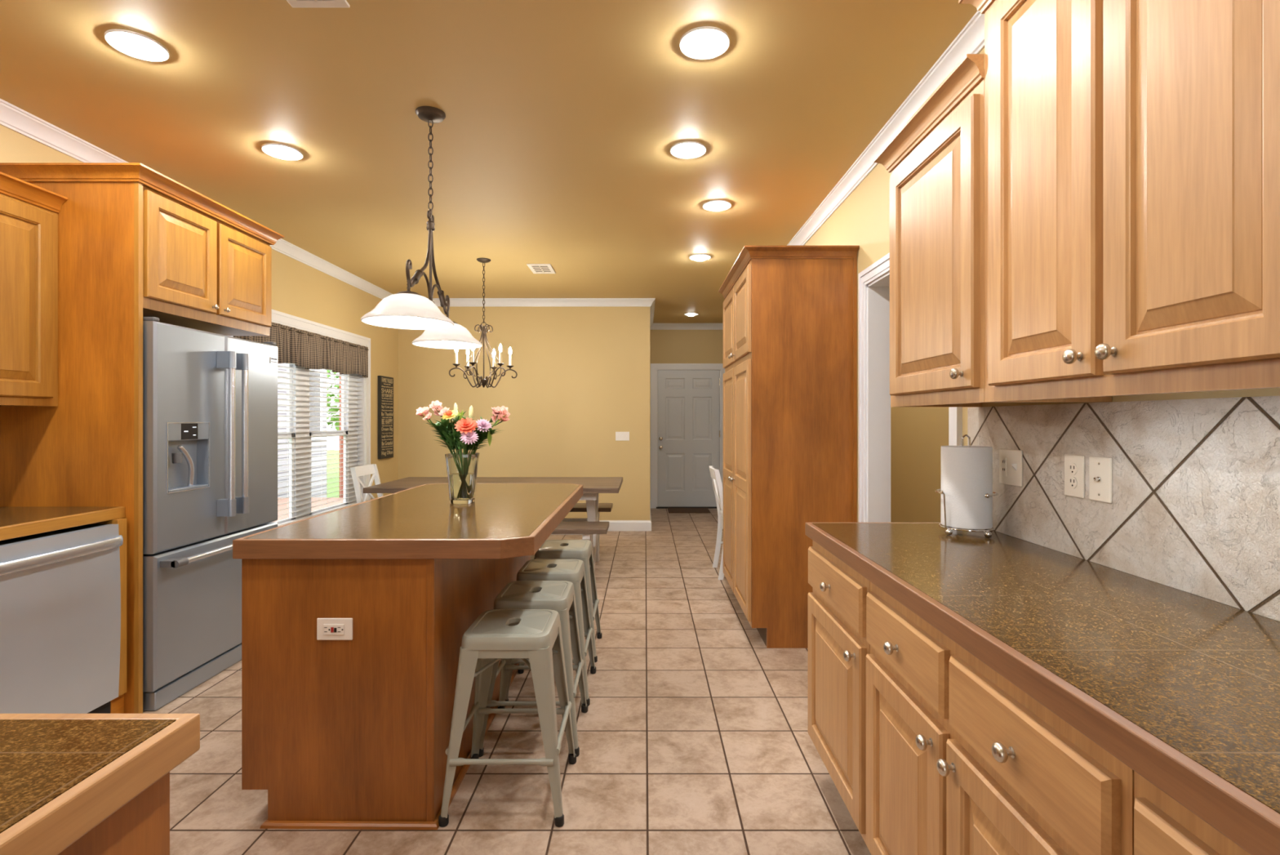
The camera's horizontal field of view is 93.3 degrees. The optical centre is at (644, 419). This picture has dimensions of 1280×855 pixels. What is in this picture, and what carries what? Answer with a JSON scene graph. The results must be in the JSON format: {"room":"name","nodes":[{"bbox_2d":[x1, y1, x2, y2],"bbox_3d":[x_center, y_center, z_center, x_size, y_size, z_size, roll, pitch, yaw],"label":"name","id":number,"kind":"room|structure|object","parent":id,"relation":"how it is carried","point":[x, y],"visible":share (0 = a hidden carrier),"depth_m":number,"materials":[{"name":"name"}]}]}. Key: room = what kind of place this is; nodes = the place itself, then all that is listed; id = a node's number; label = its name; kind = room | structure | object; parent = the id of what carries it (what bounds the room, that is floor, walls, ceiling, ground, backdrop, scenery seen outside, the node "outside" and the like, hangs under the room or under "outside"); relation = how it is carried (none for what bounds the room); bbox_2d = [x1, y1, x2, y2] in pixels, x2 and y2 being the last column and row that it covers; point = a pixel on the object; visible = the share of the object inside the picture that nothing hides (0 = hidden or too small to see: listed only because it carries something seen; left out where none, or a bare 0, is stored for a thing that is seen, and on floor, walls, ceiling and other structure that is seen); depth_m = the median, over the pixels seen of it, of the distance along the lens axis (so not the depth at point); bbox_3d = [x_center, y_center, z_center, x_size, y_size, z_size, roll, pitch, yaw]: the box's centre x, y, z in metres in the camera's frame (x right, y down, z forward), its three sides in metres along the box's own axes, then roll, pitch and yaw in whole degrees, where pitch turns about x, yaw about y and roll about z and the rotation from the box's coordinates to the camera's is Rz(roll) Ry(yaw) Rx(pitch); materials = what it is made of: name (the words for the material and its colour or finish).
{"room":"kitchen","nodes":[
{"label":"kitchen","id":0,"kind":"room"},
{"bbox_2d":[0,124,398,499],"bbox_3d":[-2.970,-0.055,2.270,0.120,2.730,9.940,0,0,0],"label":"wall","id":1,"kind":"structure","parent":0,"point":[300,290],"depth_m":5.62,"materials":[{"name":"yellow paint"}]},
{"bbox_2d":[0,171,67,406],"bbox_3d":[-2.724,-0.519,1.809,0.367,0.921,1.718,0,0,0],"label":"upper cabinet","id":2,"kind":"object","parent":1,"relation":"attached to","point":[28,211],"visible":1,"depth_m":2.52,"materials":[{"name":"orange wood"}]},
{"bbox_2d":[0,162,284,335],"bbox_3d":[-2.549,-0.808,3.147,0.718,0.612,1.049,0,0,0],"label":"upper cabinet","id":3,"kind":"object","parent":1,"relation":"attached to","point":[207,264],"visible":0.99,"depth_m":2.99,"materials":[{"name":"orange wood"}]},
{"bbox_2d":[276,363,364,524],"bbox_3d":[-2.960,0.075,5.235,0.140,1.670,2.070,0,0,0],"label":"window","id":4,"kind":"structure","parent":1,"relation":"in","point":[362,424],"depth_m":5.33,"materials":[{"name":"white paint"}]},
{"bbox_2d":[231,335,362,526],"bbox_3d":[-2.945,0.065,5.235,0.050,1.606,2.020,0,0,0],"label":"window blind","id":5,"kind":"object","parent":4,"relation":"attached to","point":[293,368],"visible":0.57,"depth_m":5.35,"materials":[{"name":"white plastic"}]},
{"bbox_2d":[233,321,368,377],"bbox_3d":[-2.873,-0.593,5.235,0.078,0.320,2.066,0,0,0],"label":"window valance","id":6,"kind":"object","parent":4,"relation":"hanging from","point":[302,348],"visible":0.78,"depth_m":5.24,"materials":[{"name":"brown fabric"}]},
{"bbox_2d":[271,309,370,500],"bbox_3d":[-2.885,0.083,5.235,0.050,1.875,2.290,0,0,0],"label":"window frame","id":7,"kind":"structure","parent":1,"relation":"attached to","point":[277,317],"depth_m":5.89,"materials":[{"name":"white paint"}]},
{"bbox_2d":[377,375,393,458],"bbox_3d":[-2.892,-0.025,6.745,0.034,0.910,0.340,0,0,0],"label":"wall sign","id":8,"kind":"object","parent":1,"relation":"attached to","point":[385,384],"visible":1,"depth_m":6.70,"materials":[{"name":"black wood"}]},
{"bbox_2d":[0,10,984,329],"bbox_3d":[-0.848,-1.376,3.175,4.125,0.088,11.550,0,0,0],"label":"trim","id":9,"kind":"structure","parent":1,"relation":"attached to","point":[971,40],"depth_m":3.20,"materials":[{"name":"white paint"}]},
{"bbox_2d":[599,499,651,530],"bbox_3d":[-1.814,1.248,6.651,2.272,0.124,5.962,0,0,41],"label":"baseboard","id":10,"kind":"structure","parent":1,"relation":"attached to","point":[614,525],"depth_m":7.10,"materials":[{"name":"white paint"}]},
{"bbox_2d":[0,0,977,323],"bbox_3d":[-0.215,-1.470,3.175,5.630,0.100,11.750,0,0,0],"label":"ceiling","id":11,"kind":"structure","parent":0,"point":[557,132],"depth_m":2.78,"materials":[{"name":"yellow paint"}]},
{"bbox_2d":[104,28,169,61],"bbox_3d":[-1.922,-1.403,2.290,0.189,0.032,0.189,0,0,0],"label":"recessed light","id":12,"kind":"object","parent":11,"relation":"in","point":[133,46],"visible":1,"depth_m":2.27,"materials":[{"name":"white glass"}]},
{"bbox_2d":[261,142,302,159],"bbox_3d":[-1.917,-1.403,3.197,0.189,0.032,0.189,0,0,0],"label":"recessed light","id":13,"kind":"object","parent":11,"relation":"in","point":[279,152],"visible":1,"depth_m":3.17,"materials":[{"name":"white glass"}]},
{"bbox_2d":[286,0,350,7],"bbox_3d":[-1.109,-1.415,1.895,0.197,0.010,0.350,0,0,0],"label":"ceiling vent","id":14,"kind":"object","parent":11,"relation":"in","point":[294,3],"visible":1,"depth_m":2.05,"materials":[{"name":"white plastic"}]},
{"bbox_2d":[360,106,482,348],"bbox_3d":[-0.993,-0.904,2.800,0.351,1.030,1.071,0,0,-6],"label":"pendant light","id":15,"kind":"object","parent":11,"relation":"hanging from","point":[405,309],"visible":1,"depth_m":2.67,"materials":[{"name":"white glass"}]},
{"bbox_2d":[448,257,517,387],"bbox_3d":[-1.430,-0.852,5.360,0.546,1.135,0.584,0,0,0],"label":"chandelier","id":16,"kind":"object","parent":11,"relation":"hanging from","point":[483,381],"visible":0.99,"depth_m":5.35,"materials":[{"name":"brown metal"}]},
{"bbox_2d":[526,263,555,273],"bbox_3d":[-0.970,-1.415,5.670,0.215,0.010,0.340,0,0,0],"label":"ceiling vent","id":17,"kind":"object","parent":11,"relation":"in","point":[535,268],"visible":1,"depth_m":5.66,"materials":[{"name":"white plastic"}]},
{"bbox_2d":[670,141,706,158],"bbox_3d":[0.227,-1.403,3.175,0.189,0.032,0.189,0,0,0],"label":"recessed light","id":18,"kind":"object","parent":11,"relation":"in","point":[688,151],"visible":1,"depth_m":3.15,"materials":[{"name":"white glass"}]},
{"bbox_2d":[684,312,697,315],"bbox_3d":[0.620,-1.403,8.100,0.189,0.032,0.189,0,0,0],"label":"recessed light","id":19,"kind":"object","parent":11,"relation":"in","point":[685,313],"visible":1,"depth_m":8.06,"materials":[{"name":"beige glass"}]},
{"bbox_2d":[688,253,711,261],"bbox_3d":[0.480,-1.403,5.270,0.189,0.032,0.189,0,0,0],"label":"recessed light","id":20,"kind":"object","parent":11,"relation":"in","point":[696,257],"visible":1,"depth_m":5.24,"materials":[{"name":"white glass"}]},
{"bbox_2d":[679,26,729,59],"bbox_3d":[0.224,-1.403,2.275,0.189,0.032,0.189,0,0,0],"label":"recessed light","id":21,"kind":"object","parent":11,"relation":"in","point":[703,46],"visible":1,"depth_m":2.25,"materials":[{"name":"white glass"}]},
{"bbox_2d":[702,200,731,211],"bbox_3d":[0.476,-1.403,3.998,0.189,0.032,0.189,0,0,0],"label":"recessed light","id":22,"kind":"object","parent":11,"relation":"in","point":[714,206],"visible":1,"depth_m":3.97,"materials":[{"name":"white glass"}]},
{"bbox_2d":[142,507,871,854],"bbox_3d":[-0.215,1.360,3.175,5.630,0.100,11.750,0,0,0],"label":"floor","id":23,"kind":"structure","parent":0,"point":[694,738],"depth_m":2.37,"materials":[{"name":"beige tile"}]},
{"bbox_2d":[0,524,123,713],"bbox_3d":[-2.554,0.878,2.296,0.691,0.861,0.608,0,0,0],"label":"dishwasher","id":24,"kind":"object","parent":23,"relation":"on","point":[60,589],"visible":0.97,"depth_m":2.33,"materials":[{"name":"metal"}]},
{"bbox_2d":[0,182,142,713],"bbox_3d":[-2.572,0.117,2.680,0.672,2.385,0.024,0,0,0],"label":"end panel","id":25,"kind":"object","parent":23,"relation":"on","point":[86,450],"visible":0.56,"depth_m":2.67,"materials":[{"name":"orange wood"}]},
{"bbox_2d":[90,518,126,713],"bbox_3d":[-2.590,0.871,2.635,0.636,0.878,0.065,0,0,0],"label":"base cabinet","id":26,"kind":"object","parent":23,"relation":"on","point":[117,704],"visible":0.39,"depth_m":2.63,"materials":[{"name":"orange wood"}]},
{"bbox_2d":[57,771,169,854],"bbox_3d":[-1.179,0.872,0.111,1.143,0.876,1.322,0,0,0],"label":"base cabinet","id":27,"kind":"object","parent":23,"relation":"on","point":[141,826],"visible":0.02,"depth_m":0.72,"materials":[{"name":"brown wood"}]},
{"bbox_2d":[0,713,199,854],"bbox_3d":[-1.181,0.408,0.106,1.198,0.048,1.373,0,0,0],"label":"countertop","id":28,"kind":"structure","parent":27,"relation":"on","point":[62,775],"depth_m":0.68,"materials":[{"name":"brown stone"}]},
{"bbox_2d":[142,316,277,710],"bbox_3d":[-2.482,0.423,3.159,0.756,1.770,0.911,0,0,0],"label":"refrigerator","id":29,"kind":"object","parent":23,"relation":"on","point":[210,399],"visible":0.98,"depth_m":2.97,"materials":[{"name":"metal"}]},
{"bbox_2d":[350,463,383,503],"bbox_3d":[-2.247,0.860,5.370,0.564,0.900,0.449,0,0,0],"label":"dining chair","id":30,"kind":"object","parent":23,"relation":"on","point":[361,470],"visible":0.32,"depth_m":5.32,"materials":[{"name":"white paint"}]},
{"bbox_2d":[241,555,530,830],"bbox_3d":[-0.992,0.878,2.775,0.658,0.864,1.691,0,0,0],"label":"kitchen island","id":31,"kind":"object","parent":23,"relation":"on","point":[354,734],"visible":0.77,"depth_m":1.95,"materials":[{"name":"brown wood"}]},
{"bbox_2d":[316,617,352,639],"bbox_3d":[-1.000,0.675,1.946,0.115,0.071,0.011,0,0,0],"label":"wall outlet","id":32,"kind":"object","parent":31,"relation":"attached to","point":[327,628],"visible":1,"depth_m":1.95,"materials":[{"name":"white plastic"}]},
{"bbox_2d":[323,624,344,634],"bbox_3d":[-1.001,0.675,1.944,0.066,0.033,0.004,0,0,0],"label":"receptacle","id":33,"kind":"object","parent":32,"relation":"attached to","point":[327,628],"depth_m":1.94,"materials":[{"name":"white plastic"}]},
{"bbox_2d":[232,483,582,559],"bbox_3d":[-0.841,0.415,2.792,0.954,0.062,1.725,0,0,0],"label":"island countertop","id":34,"kind":"structure","parent":31,"relation":"on","point":[504,520],"depth_m":2.14,"materials":[{"name":"brown stone"}]},
{"bbox_2d":[444,452,479,503],"bbox_3d":[-0.845,0.270,2.800,0.129,0.227,0.129,0,0,0],"label":"glass vase","id":35,"kind":"object","parent":34,"relation":"on","point":[462,468],"visible":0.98,"depth_m":2.75,"materials":[{"name":"glass"}]},
{"bbox_2d":[415,406,452,453],"bbox_3d":[-0.941,0.148,2.796,0.257,0.418,0.099,0,0,0],"label":"lily","id":36,"kind":"object","parent":35,"relation":"in","point":[420,411],"visible":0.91,"depth_m":2.80,"materials":[{"name":"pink plant"}]},
{"bbox_2d":[429,400,454,453],"bbox_3d":[-0.910,0.133,2.823,0.185,0.448,0.088,0,0,-8],"label":"lily","id":37,"kind":"object","parent":35,"relation":"in","point":[436,406],"visible":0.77,"depth_m":2.81,"materials":[{"name":"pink plant"}]},
{"bbox_2d":[441,409,457,453],"bbox_3d":[-0.885,0.156,2.798,0.106,0.402,0.078,0,0,-39],"label":"daisy","id":38,"kind":"object","parent":35,"relation":"in","point":[448,415],"visible":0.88,"depth_m":2.78,"materials":[{"name":"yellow plant"}]},
{"bbox_2d":[446,409,452,415],"bbox_3d":[-0.901,-0.030,2.784,0.028,0.028,0.028,0,0,0],"label":"flower","id":39,"kind":"object","parent":38,"relation":"on","point":[449,412],"depth_m":2.77,"materials":[{"name":"orange plant"}]},
{"bbox_2d":[453,402,457,418],"bbox_3d":[-0.867,0.139,2.819,0.106,0.436,0.039,0,0,41],"label":"bud","id":40,"kind":"object","parent":35,"relation":"in","point":[455,406],"visible":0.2,"depth_m":2.85,"materials":[{"name":"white plant"}]},
{"bbox_2d":[422,408,506,453],"bbox_3d":[-0.826,0.149,2.795,0.395,0.412,0.164,0,0,8],"label":"greenery","id":41,"kind":"object","parent":35,"relation":"in","point":[446,425],"visible":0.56,"depth_m":2.78,"materials":[{"name":"green plant"}]},
{"bbox_2d":[454,417,477,453],"bbox_3d":[-0.820,0.173,2.744,0.120,0.366,0.092,0,0,37],"label":"dahlia","id":42,"kind":"object","parent":35,"relation":"in","point":[465,425],"visible":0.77,"depth_m":2.72,"materials":[{"name":"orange plant"}]},
{"bbox_2d":[458,430,479,453],"bbox_3d":[-0.797,0.200,2.755,0.086,0.314,0.139,0,0,-7],"label":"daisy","id":43,"kind":"object","parent":35,"relation":"in","point":[468,437],"visible":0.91,"depth_m":2.71,"materials":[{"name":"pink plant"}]},
{"bbox_2d":[465,404,473,453],"bbox_3d":[-0.827,0.144,2.829,0.072,0.424,0.051,0,0,-41],"label":"bud","id":44,"kind":"object","parent":35,"relation":"in","point":[471,411],"visible":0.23,"depth_m":2.85,"materials":[{"name":"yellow plant"}]},
{"bbox_2d":[471,418,492,453],"bbox_3d":[-0.779,0.176,2.783,0.148,0.361,0.084,0,0,0],"label":"lilac mum","id":45,"kind":"object","parent":35,"relation":"in","point":[482,424],"visible":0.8,"depth_m":2.77,"materials":[{"name":"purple plant"}]},
{"bbox_2d":[474,405,507,453],"bbox_3d":[-0.753,0.145,2.830,0.214,0.422,0.087,0,0,0],"label":"lily","id":46,"kind":"object","parent":35,"relation":"in","point":[495,410],"visible":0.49,"depth_m":2.83,"materials":[{"name":"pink plant"}]},
{"bbox_2d":[472,407,510,453],"bbox_3d":[-0.740,0.150,2.813,0.247,0.414,0.105,0,0,9],"label":"lily","id":47,"kind":"object","parent":35,"relation":"in","point":[496,416],"visible":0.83,"depth_m":2.79,"materials":[{"name":"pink plant"}]},
{"bbox_2d":[363,476,622,570],"bbox_3d":[-1.241,0.930,5.330,2.058,0.760,0.938,0,0,0],"label":"dining table","id":48,"kind":"object","parent":23,"relation":"on","point":[593,486],"visible":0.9,"depth_m":5.25,"materials":[{"name":"brown wood"}]},
{"bbox_2d":[438,608,576,826],"bbox_3d":[-0.464,1.011,2.132,0.405,0.598,0.385,0,0,0],"label":"metal stool","id":49,"kind":"object","parent":23,"relation":"on","point":[534,634],"visible":1,"depth_m":1.98,"materials":[{"name":"grey metal"}]},
{"bbox_2d":[478,580,587,756],"bbox_3d":[-0.458,1.011,2.535,0.405,0.598,0.385,0,0,0],"label":"metal stool","id":50,"kind":"object","parent":23,"relation":"on","point":[559,596],"visible":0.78,"depth_m":2.44,"materials":[{"name":"grey metal"}]},
{"bbox_2d":[504,559,595,706],"bbox_3d":[-0.455,1.011,2.950,0.405,0.598,0.385,0,0,0],"label":"metal stool","id":51,"kind":"object","parent":23,"relation":"on","point":[573,571],"visible":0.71,"depth_m":2.85,"materials":[{"name":"grey metal"}]},
{"bbox_2d":[525,539,601,662],"bbox_3d":[-0.460,1.011,3.448,0.405,0.598,0.385,0,0,0],"label":"metal stool","id":52,"kind":"object","parent":23,"relation":"on","point":[582,549],"visible":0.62,"depth_m":3.33,"materials":[{"name":"grey metal"}]},
{"bbox_2d":[551,521,608,547],"bbox_3d":[-1.022,1.075,4.815,1.455,0.470,0.348,0,0,0],"label":"bench","id":53,"kind":"object","parent":23,"relation":"on","point":[587,529],"visible":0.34,"depth_m":4.69,"materials":[{"name":"brown wood"}]},
{"bbox_2d":[561,502,613,548],"bbox_3d":[-1.038,1.075,5.930,1.425,0.470,0.338,0,0,0],"label":"bench","id":54,"kind":"object","parent":23,"relation":"on","point":[578,507],"visible":0.17,"depth_m":5.89,"materials":[{"name":"brown wood"}]},
{"bbox_2d":[667,507,710,512],"bbox_3d":[0.625,1.304,8.685,0.590,0.012,0.430,0,0,0],"label":"door mat","id":55,"kind":"object","parent":23,"relation":"on","point":[669,509],"visible":1,"depth_m":8.61,"materials":[{"name":"brown fabric"}]},
{"bbox_2d":[708,465,724,579],"bbox_3d":[0.838,0.860,5.160,0.564,0.900,0.449,0,0,0],"label":"dining chair","id":56,"kind":"object","parent":23,"relation":"on","point":[715,474],"visible":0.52,"depth_m":5.23,"materials":[{"name":"white paint"}]},
{"bbox_2d":[718,244,859,648],"bbox_3d":[0.886,0.163,4.018,0.651,2.295,1.204,0,0,0],"label":"pantry cabinet","id":57,"kind":"object","parent":23,"relation":"on","point":[790,311],"visible":1,"depth_m":3.47,"materials":[{"name":"brown wood"}]},
{"bbox_2d":[808,539,870,843],"bbox_3d":[0.891,0.871,1.958,0.641,0.878,0.569,0,0,0],"label":"base cabinet","id":58,"kind":"object","parent":23,"relation":"on","point":[838,647],"visible":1,"depth_m":1.89,"materials":[{"name":"brown wood"}]},
{"bbox_2d":[866,581,1133,854],"bbox_3d":[0.891,0.871,1.221,0.641,0.878,0.899,0,0,0],"label":"base cabinet","id":59,"kind":"object","parent":23,"relation":"on","point":[961,759],"visible":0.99,"depth_m":1.15,"materials":[{"name":"brown wood"}]},
{"bbox_2d":[1133,770,1250,854],"bbox_3d":[0.891,0.871,0.285,0.641,0.878,0.967,0,0,0],"label":"base cabinet","id":60,"kind":"object","parent":23,"relation":"on","point":[1162,825],"visible":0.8,"depth_m":0.71,"materials":[{"name":"brown wood"}]},
{"bbox_2d":[804,522,1279,854],"bbox_3d":[0.906,0.408,1.007,0.612,0.048,2.514,0,0,0],"label":"countertop","id":61,"kind":"structure","parent":60,"relation":"on","point":[1182,688],"depth_m":1.03,"materials":[{"name":"brown stone"}]},
{"bbox_2d":[935,434,998,537],"bbox_3d":[1.090,0.217,2.049,0.189,0.334,0.179,0,0,33],"label":"paper towel holder","id":62,"kind":"object","parent":61,"relation":"on","point":[948,531],"visible":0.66,"depth_m":2.00,"materials":[{"name":"silver metal"}]},
{"bbox_2d":[940,445,992,528],"bbox_3d":[1.087,0.224,2.045,0.155,0.266,0.155,0,0,0],"label":"paper towel roll","id":63,"kind":"object","parent":62,"relation":"on","point":[966,471],"visible":0.98,"depth_m":1.98,"materials":[{"name":"white paper"}]},
{"bbox_3d":[-2.580,0.871,0.804,0.656,0.878,2.368,0,0,0],"label":"base cabinet","id":64,"kind":"object","parent":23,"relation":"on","visible":0},
{"bbox_2d":[0,506,124,540],"bbox_3d":[-2.601,0.408,1.134,0.614,0.048,3.068,0,0,0],"label":"countertop","id":65,"kind":"structure","parent":64,"relation":"on","point":[15,522],"depth_m":2.44,"materials":[{"name":"brown wood"}]},
{"bbox_2d":[398,306,649,519],"bbox_3d":[-1.425,-0.055,8.035,2.970,2.730,1.830,0,0,0],"label":"wall","id":66,"kind":"structure","parent":0,"point":[582,379],"depth_m":7.12,"materials":[{"name":"yellow paint"}]},
{"bbox_2d":[615,431,629,440],"bbox_3d":[-0.266,0.195,7.111,0.163,0.105,0.018,0,0,0],"label":"light switch","id":67,"kind":"object","parent":66,"relation":"attached to","point":[620,436],"visible":1,"depth_m":7.11,"materials":[{"name":"white plastic"}]},
{"bbox_2d":[649,329,723,499],"bbox_3d":[-0.205,-0.055,9.000,5.410,2.730,0.100,0,0,0],"label":"wall","id":68,"kind":"structure","parent":0,"point":[666,346],"depth_m":8.95,"materials":[{"name":"yellow paint"}]},
{"bbox_2d":[650,363,724,508],"bbox_3d":[0.646,0.240,8.939,1.133,2.140,0.022,0,0,0],"label":"trim","id":69,"kind":"structure","parent":68,"relation":"attached to","point":[654,366],"depth_m":8.93,"materials":[{"name":"white paint"}]},
{"bbox_2d":[656,368,720,508],"bbox_3d":[0.646,0.282,8.961,0.963,2.055,0.153,0,0,0],"label":"door","id":70,"kind":"structure","parent":68,"relation":"in","point":[688,401],"depth_m":8.95,"materials":[{"name":"grey paint"}]},
{"bbox_2d":[890,406,948,522],"bbox_3d":[1.968,-0.055,3.175,1.265,2.730,11.550,0,0,0],"label":"wall","id":71,"kind":"structure","parent":0,"point":[917,433],"depth_m":5.55,"materials":[{"name":"yellow paint"}]},
{"bbox_2d":[804,48,1279,522],"bbox_3d":[1.275,-0.055,3.125,0.120,2.730,11.650,0,0,0],"label":"wall","id":72,"kind":"structure","parent":0,"point":[863,219],"depth_m":3.23,"materials":[{"name":"yellow paint"}]},
{"bbox_2d":[857,252,962,522],"bbox_3d":[1.265,0.247,2.846,0.144,2.126,1.067,0,0,0],"label":"trim","id":73,"kind":"structure","parent":72,"relation":"attached to","point":[873,282],"depth_m":3.29,"materials":[{"name":"white paint"}]},
{"bbox_2d":[873,53,1106,406],"bbox_3d":[1.024,-0.503,1.910,0.375,0.914,0.648,0,0,0],"label":"upper cabinet","id":74,"kind":"object","parent":72,"relation":"attached to","point":[935,162],"visible":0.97,"depth_m":1.78,"materials":[{"name":"brown wood"}]},
{"bbox_2d":[958,0,1279,401],"bbox_3d":[1.024,-0.588,1.192,0.375,1.084,0.873,0,0,0],"label":"upper cabinet","id":75,"kind":"object","parent":72,"relation":"attached to","point":[1132,147],"visible":1,"depth_m":1.09,"materials":[{"name":"brown wood"}]},
{"bbox_2d":[967,395,1279,621],"bbox_3d":[1.210,0.169,1.004,0.008,0.429,2.509,0,0,0],"label":"backsplash","id":76,"kind":"structure","parent":72,"relation":"attached to","point":[1194,508],"depth_m":1.41,"materials":[{"name":"tile"}]},
{"bbox_2d":[999,448,1022,486],"bbox_3d":[1.197,0.157,1.988,0.018,0.117,0.120,0,0,0],"label":"wall switch","id":77,"kind":"object","parent":76,"relation":"attached to","point":[1011,461],"visible":1,"depth_m":1.98,"materials":[{"name":"beige plastic"}]},
{"bbox_2d":[1001,456,1006,475],"bbox_3d":[1.199,0.156,2.017,0.003,0.064,0.026,0,0,0],"label":"outlet","id":78,"kind":"object","parent":77,"relation":"attached to","point":[1003,458],"depth_m":2.02,"materials":[{"name":"beige plastic"}]},
{"bbox_2d":[1064,453,1084,497],"bbox_3d":[1.201,0.157,1.693,0.009,0.118,0.074,0,0,0],"label":"wall outlet","id":79,"kind":"object","parent":76,"relation":"attached to","point":[1074,464],"visible":1,"depth_m":1.68,"materials":[{"name":"beige plastic"}]},
{"bbox_2d":[1068,462,1077,474],"bbox_3d":[1.198,0.138,1.693,0.002,0.033,0.033,0,0,0],"label":"receptacle","id":80,"kind":"object","parent":79,"relation":"attached to","point":[1073,467],"depth_m":1.69,"materials":[{"name":"white plastic"}]},
{"bbox_2d":[1068,476,1077,488],"bbox_3d":[1.198,0.176,1.693,0.002,0.033,0.033,0,0,0],"label":"receptacle","id":81,"kind":"object","parent":79,"relation":"attached to","point":[1073,481],"depth_m":1.69,"materials":[{"name":"white plastic"}]},
{"bbox_2d":[1088,455,1112,502],"bbox_3d":[1.197,0.157,1.596,0.018,0.118,0.076,0,0,0],"label":"plate","id":82,"kind":"object","parent":76,"relation":"attached to","point":[1100,468],"visible":1,"depth_m":1.59,"materials":[{"name":"beige plastic"}]},
{"label":"outside","id":83,"kind":"structure","parent":0,"visible":0},
{"bbox_2d":[327,449,339,497],"bbox_3d":[-16.525,1.760,11.000,26.950,0.100,46.000,0,0,0],"label":"lawn","id":84,"kind":"structure","parent":83,"point":[332,451],"depth_m":19.02,"materials":[{"name":"green plant"}]},
{"bbox_2d":[228,335,326,497],"bbox_3d":[-8.075,-0.340,7.550,2.450,4.100,11.500,0,0,0],"label":"house","id":85,"kind":"structure","parent":84,"relation":"on","point":[322,462],"depth_m":12.53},
{"bbox_2d":[273,497,343,521],"bbox_3d":[-5.540,1.570,8.300,2.680,0.280,5.600,0,0,0],"label":"porch slab","id":86,"kind":"object","parent":84,"relation":"on","point":[313,499],"depth_m":10.22,"materials":[{"name":"beige concrete"}]},
{"bbox_2d":[327,369,339,430],"bbox_3d":[-9.192,-0.817,16.980,3.847,5.031,3.823,0,0,0],"label":"tree","id":87,"kind":"object","parent":84,"relation":"on","point":[328,371],"visible":0.07,"depth_m":17.06,"materials":[{"name":"green plant"}]},
{"bbox_2d":[339,373,343,497],"bbox_3d":[-5.530,-0.291,11.275,0.220,3.998,0.250,0,0,0],"label":"window blind","id":88,"kind":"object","parent":84,"relation":"on","point":[341,442],"depth_m":11.15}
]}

